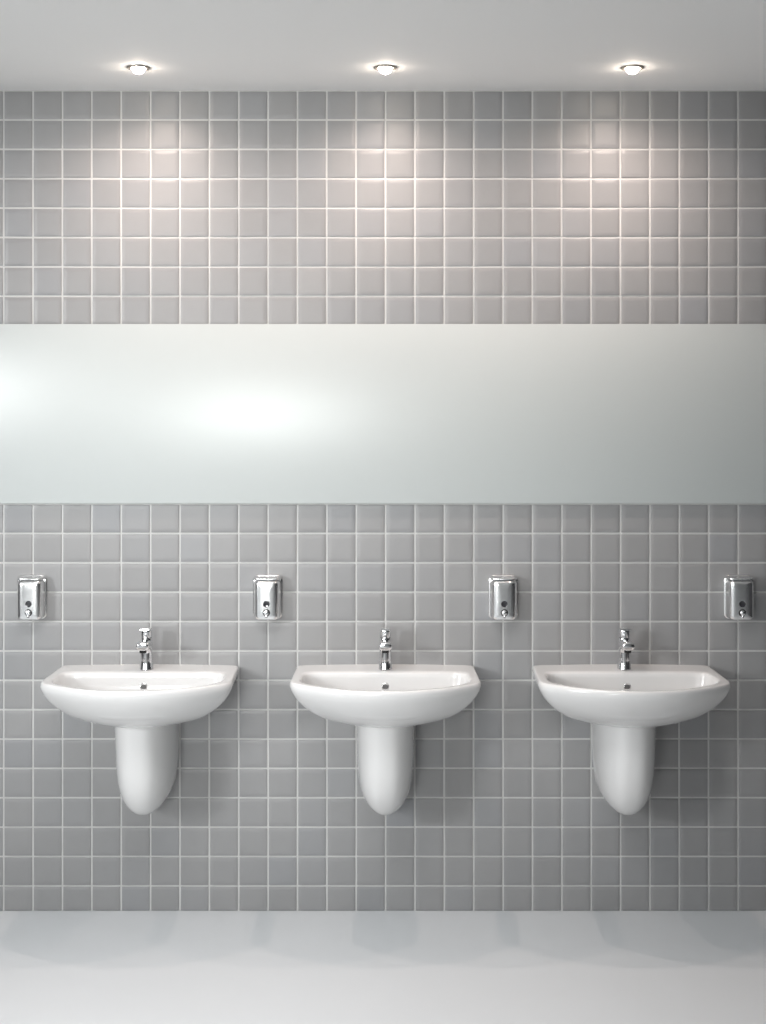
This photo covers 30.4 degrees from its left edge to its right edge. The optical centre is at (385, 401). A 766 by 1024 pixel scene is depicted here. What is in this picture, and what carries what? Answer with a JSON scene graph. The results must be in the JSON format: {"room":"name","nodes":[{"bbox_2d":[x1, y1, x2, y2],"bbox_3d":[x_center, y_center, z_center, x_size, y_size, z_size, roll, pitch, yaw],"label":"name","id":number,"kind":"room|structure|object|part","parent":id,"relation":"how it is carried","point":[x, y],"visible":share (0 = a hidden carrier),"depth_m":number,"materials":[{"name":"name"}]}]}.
{"room":"public restroom","nodes":[
{"label":"public restroom","id":0,"kind":"room"},
{"bbox_2d":[0,91,765,910],"bbox_3d":[-0.400,0.336,4.900,8.000,2.793,0.201,0,0,0],"label":"wall","id":1,"kind":"structure","parent":0,"point":[117,207],"depth_m":4.80,"materials":[{"name":"grey tile"}]},
{"bbox_2d":[17,575,47,619],"bbox_3d":[-1.200,0.663,4.764,0.101,0.151,0.072,0,0,0],"label":"soap dispenser","id":2,"kind":"object","parent":1,"relation":"attached to","point":[32,590],"visible":1,"depth_m":4.74,"materials":[{"name":"silver metal"}]},
{"bbox_3d":[-1.200,0.679,4.742,0.022,0.022,0.003,0,0,0],"label":"sight glass","id":3,"kind":"part","parent":2,"relation":"part of","materials":[{"name":"grey glass"}]},
{"bbox_3d":[-1.200,0.596,4.768,0.092,0.011,0.042,0,0,0],"label":"lid","id":4,"kind":"part","parent":2,"relation":"part of","materials":[{"name":"silver metal"}]},
{"bbox_2d":[40,664,238,814],"bbox_3d":[-0.800,1.129,4.580,0.616,0.473,0.440,0,0,0],"label":"basin","id":5,"kind":"object","parent":1,"relation":"attached to","point":[146,709],"visible":1,"depth_m":4.54,"materials":[{"name":"white ceramic"}]},
{"bbox_3d":[-0.800,0.971,4.580,0.616,0.157,0.440,0,0,0],"label":"bowl","id":6,"kind":"part","parent":5,"relation":"part of","materials":[{"name":"white ceramic"}]},
{"bbox_2d":[136,627,153,669],"bbox_3d":[-0.800,0.824,4.692,0.046,0.140,0.112,0,0,0],"label":"tap","id":7,"kind":"object","parent":5,"relation":"on","point":[145,645],"visible":1,"depth_m":4.71,"materials":[{"name":"silver metal"}]},
{"bbox_3d":[-0.800,0.815,4.685,0.044,0.052,0.099,0,0,0],"label":"spout","id":8,"kind":"part","parent":7,"relation":"part of","materials":[{"name":"silver metal"}]},
{"bbox_3d":[-0.800,0.759,4.705,0.036,0.012,0.052,0,0,0],"label":"lever","id":9,"kind":"part","parent":7,"relation":"part of","materials":[{"name":"silver metal"}]},
{"bbox_3d":[-0.800,0.773,4.723,0.039,0.032,0.040,0,0,0],"label":"handle","id":10,"kind":"part","parent":7,"relation":"part of","materials":[{"name":"silver metal"}]},
{"bbox_2d":[253,575,282,619],"bbox_3d":[-0.400,0.663,4.764,0.101,0.151,0.072,0,0,0],"label":"soap dispenser","id":11,"kind":"object","parent":1,"relation":"attached to","point":[267,589],"visible":1,"depth_m":4.74,"materials":[{"name":"silver metal"}]},
{"bbox_3d":[-0.400,0.679,4.742,0.022,0.022,0.003,0,0,0],"label":"sight glass","id":12,"kind":"part","parent":11,"relation":"part of","materials":[{"name":"grey glass"}]},
{"bbox_3d":[-0.400,0.596,4.768,0.092,0.011,0.042,0,0,0],"label":"lid","id":13,"kind":"part","parent":11,"relation":"part of","materials":[{"name":"silver metal"}]},
{"bbox_2d":[0,324,765,503],"bbox_3d":[0.000,0.040,4.794,5.200,0.610,0.012,0,0,0],"label":"wall mirror","id":14,"kind":"object","parent":1,"relation":"attached to","point":[90,413],"visible":1,"depth_m":4.79,"materials":[{"name":"grey mirror"}]},
{"bbox_2d":[289,664,480,814],"bbox_3d":[0.000,1.129,4.580,0.616,0.473,0.440,0,0,0],"label":"basin","id":15,"kind":"object","parent":1,"relation":"attached to","point":[384,707],"visible":1,"depth_m":4.54,"materials":[{"name":"white ceramic"}]},
{"bbox_2d":[378,627,391,669],"bbox_3d":[0.000,0.824,4.692,0.046,0.140,0.112,0,0,0],"label":"tap","id":16,"kind":"object","parent":15,"relation":"on","point":[385,644],"visible":1,"depth_m":4.71,"materials":[{"name":"silver metal"}]},
{"bbox_3d":[0.000,0.815,4.685,0.044,0.052,0.099,0,0,0],"label":"spout","id":17,"kind":"part","parent":16,"relation":"part of","materials":[{"name":"silver metal"}]},
{"bbox_3d":[0.000,0.773,4.723,0.039,0.032,0.040,0,0,0],"label":"handle","id":18,"kind":"part","parent":16,"relation":"part of","materials":[{"name":"silver metal"}]},
{"bbox_3d":[0.000,0.971,4.580,0.616,0.157,0.440,0,0,0],"label":"bowl","id":19,"kind":"part","parent":15,"relation":"part of","materials":[{"name":"white ceramic"}]},
{"bbox_2d":[488,575,517,619],"bbox_3d":[0.400,0.663,4.764,0.101,0.151,0.072,0,0,0],"label":"soap dispenser","id":20,"kind":"object","parent":1,"relation":"attached to","point":[502,589],"visible":1,"depth_m":4.74,"materials":[{"name":"silver metal"}]},
{"bbox_3d":[0.400,0.596,4.768,0.092,0.011,0.042,0,0,0],"label":"lid","id":21,"kind":"part","parent":20,"relation":"part of","materials":[{"name":"silver metal"}]},
{"bbox_3d":[0.400,0.679,4.742,0.022,0.022,0.003,0,0,0],"label":"sight glass","id":22,"kind":"part","parent":20,"relation":"part of","materials":[{"name":"grey glass"}]},
{"bbox_2d":[532,664,730,814],"bbox_3d":[0.800,1.129,4.580,0.616,0.473,0.440,0,0,0],"label":"basin","id":23,"kind":"object","parent":1,"relation":"attached to","point":[624,709],"visible":0.98,"depth_m":4.54,"materials":[{"name":"white ceramic"}]},
{"bbox_2d":[617,627,634,669],"bbox_3d":[0.800,0.824,4.692,0.046,0.140,0.112,0,0,0],"label":"tap","id":24,"kind":"object","parent":23,"relation":"on","point":[625,645],"visible":1,"depth_m":4.71,"materials":[{"name":"silver metal"}]},
{"bbox_3d":[0.800,0.773,4.723,0.039,0.032,0.040,0,0,0],"label":"handle","id":25,"kind":"part","parent":24,"relation":"part of","materials":[{"name":"silver metal"}]},
{"bbox_3d":[0.800,0.759,4.705,0.036,0.012,0.052,0,0,0],"label":"lever","id":26,"kind":"part","parent":24,"relation":"part of","materials":[{"name":"silver metal"}]},
{"bbox_3d":[0.800,0.815,4.685,0.044,0.052,0.099,0,0,0],"label":"spout","id":27,"kind":"part","parent":24,"relation":"part of","materials":[{"name":"silver metal"}]},
{"bbox_3d":[0.800,0.971,4.580,0.616,0.157,0.440,0,0,0],"label":"bowl","id":28,"kind":"part","parent":23,"relation":"part of","materials":[{"name":"white ceramic"}]},
{"bbox_2d":[723,575,753,619],"bbox_3d":[1.200,0.663,4.764,0.101,0.151,0.072,0,0,0],"label":"soap dispenser","id":29,"kind":"object","parent":1,"relation":"attached to","point":[738,590],"visible":1,"depth_m":4.74,"materials":[{"name":"silver metal"}]},
{"bbox_3d":[1.200,0.596,4.768,0.092,0.011,0.042,0,0,0],"label":"lid","id":30,"kind":"part","parent":29,"relation":"part of","materials":[{"name":"silver metal"}]},
{"bbox_3d":[1.200,0.679,4.742,0.022,0.022,0.003,0,0,0],"label":"sight glass","id":31,"kind":"part","parent":29,"relation":"part of","materials":[{"name":"grey glass"}]},
{"bbox_2d":[0,911,765,1023],"bbox_3d":[-0.400,1.808,1.325,8.400,0.150,7.450,0,0,0],"label":"floor","id":32,"kind":"structure","parent":0,"point":[57,967],"depth_m":4.33,"materials":[{"name":"white plastic"}]},
{"bbox_2d":[0,0,765,90],"bbox_3d":[-0.400,-1.135,1.325,8.400,0.150,7.450,0,0,0],"label":"ceiling","id":33,"kind":"structure","parent":0,"point":[46,45],"depth_m":4.20,"materials":[{"name":"white paint"}]},
{"bbox_2d":[126,65,149,73],"bbox_3d":[-0.783,-1.050,4.470,0.075,0.021,0.075,0,0,0],"label":"recessed light","id":34,"kind":"object","parent":33,"relation":"in","point":[137,69],"visible":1,"depth_m":4.45,"materials":[{"name":"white glass"}]},
{"bbox_2d":[374,65,396,73],"bbox_3d":[0.000,-1.050,4.470,0.075,0.021,0.075,0,0,0],"label":"recessed light","id":35,"kind":"object","parent":33,"relation":"in","point":[384,69],"visible":1,"depth_m":4.45,"materials":[{"name":"silver metal"}]},
{"bbox_2d":[621,65,643,73],"bbox_3d":[0.783,-1.050,4.470,0.075,0.021,0.075,0,0,0],"label":"recessed light","id":36,"kind":"object","parent":33,"relation":"in","point":[631,69],"visible":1,"depth_m":4.45,"materials":[{"name":"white glass"}]}
]}

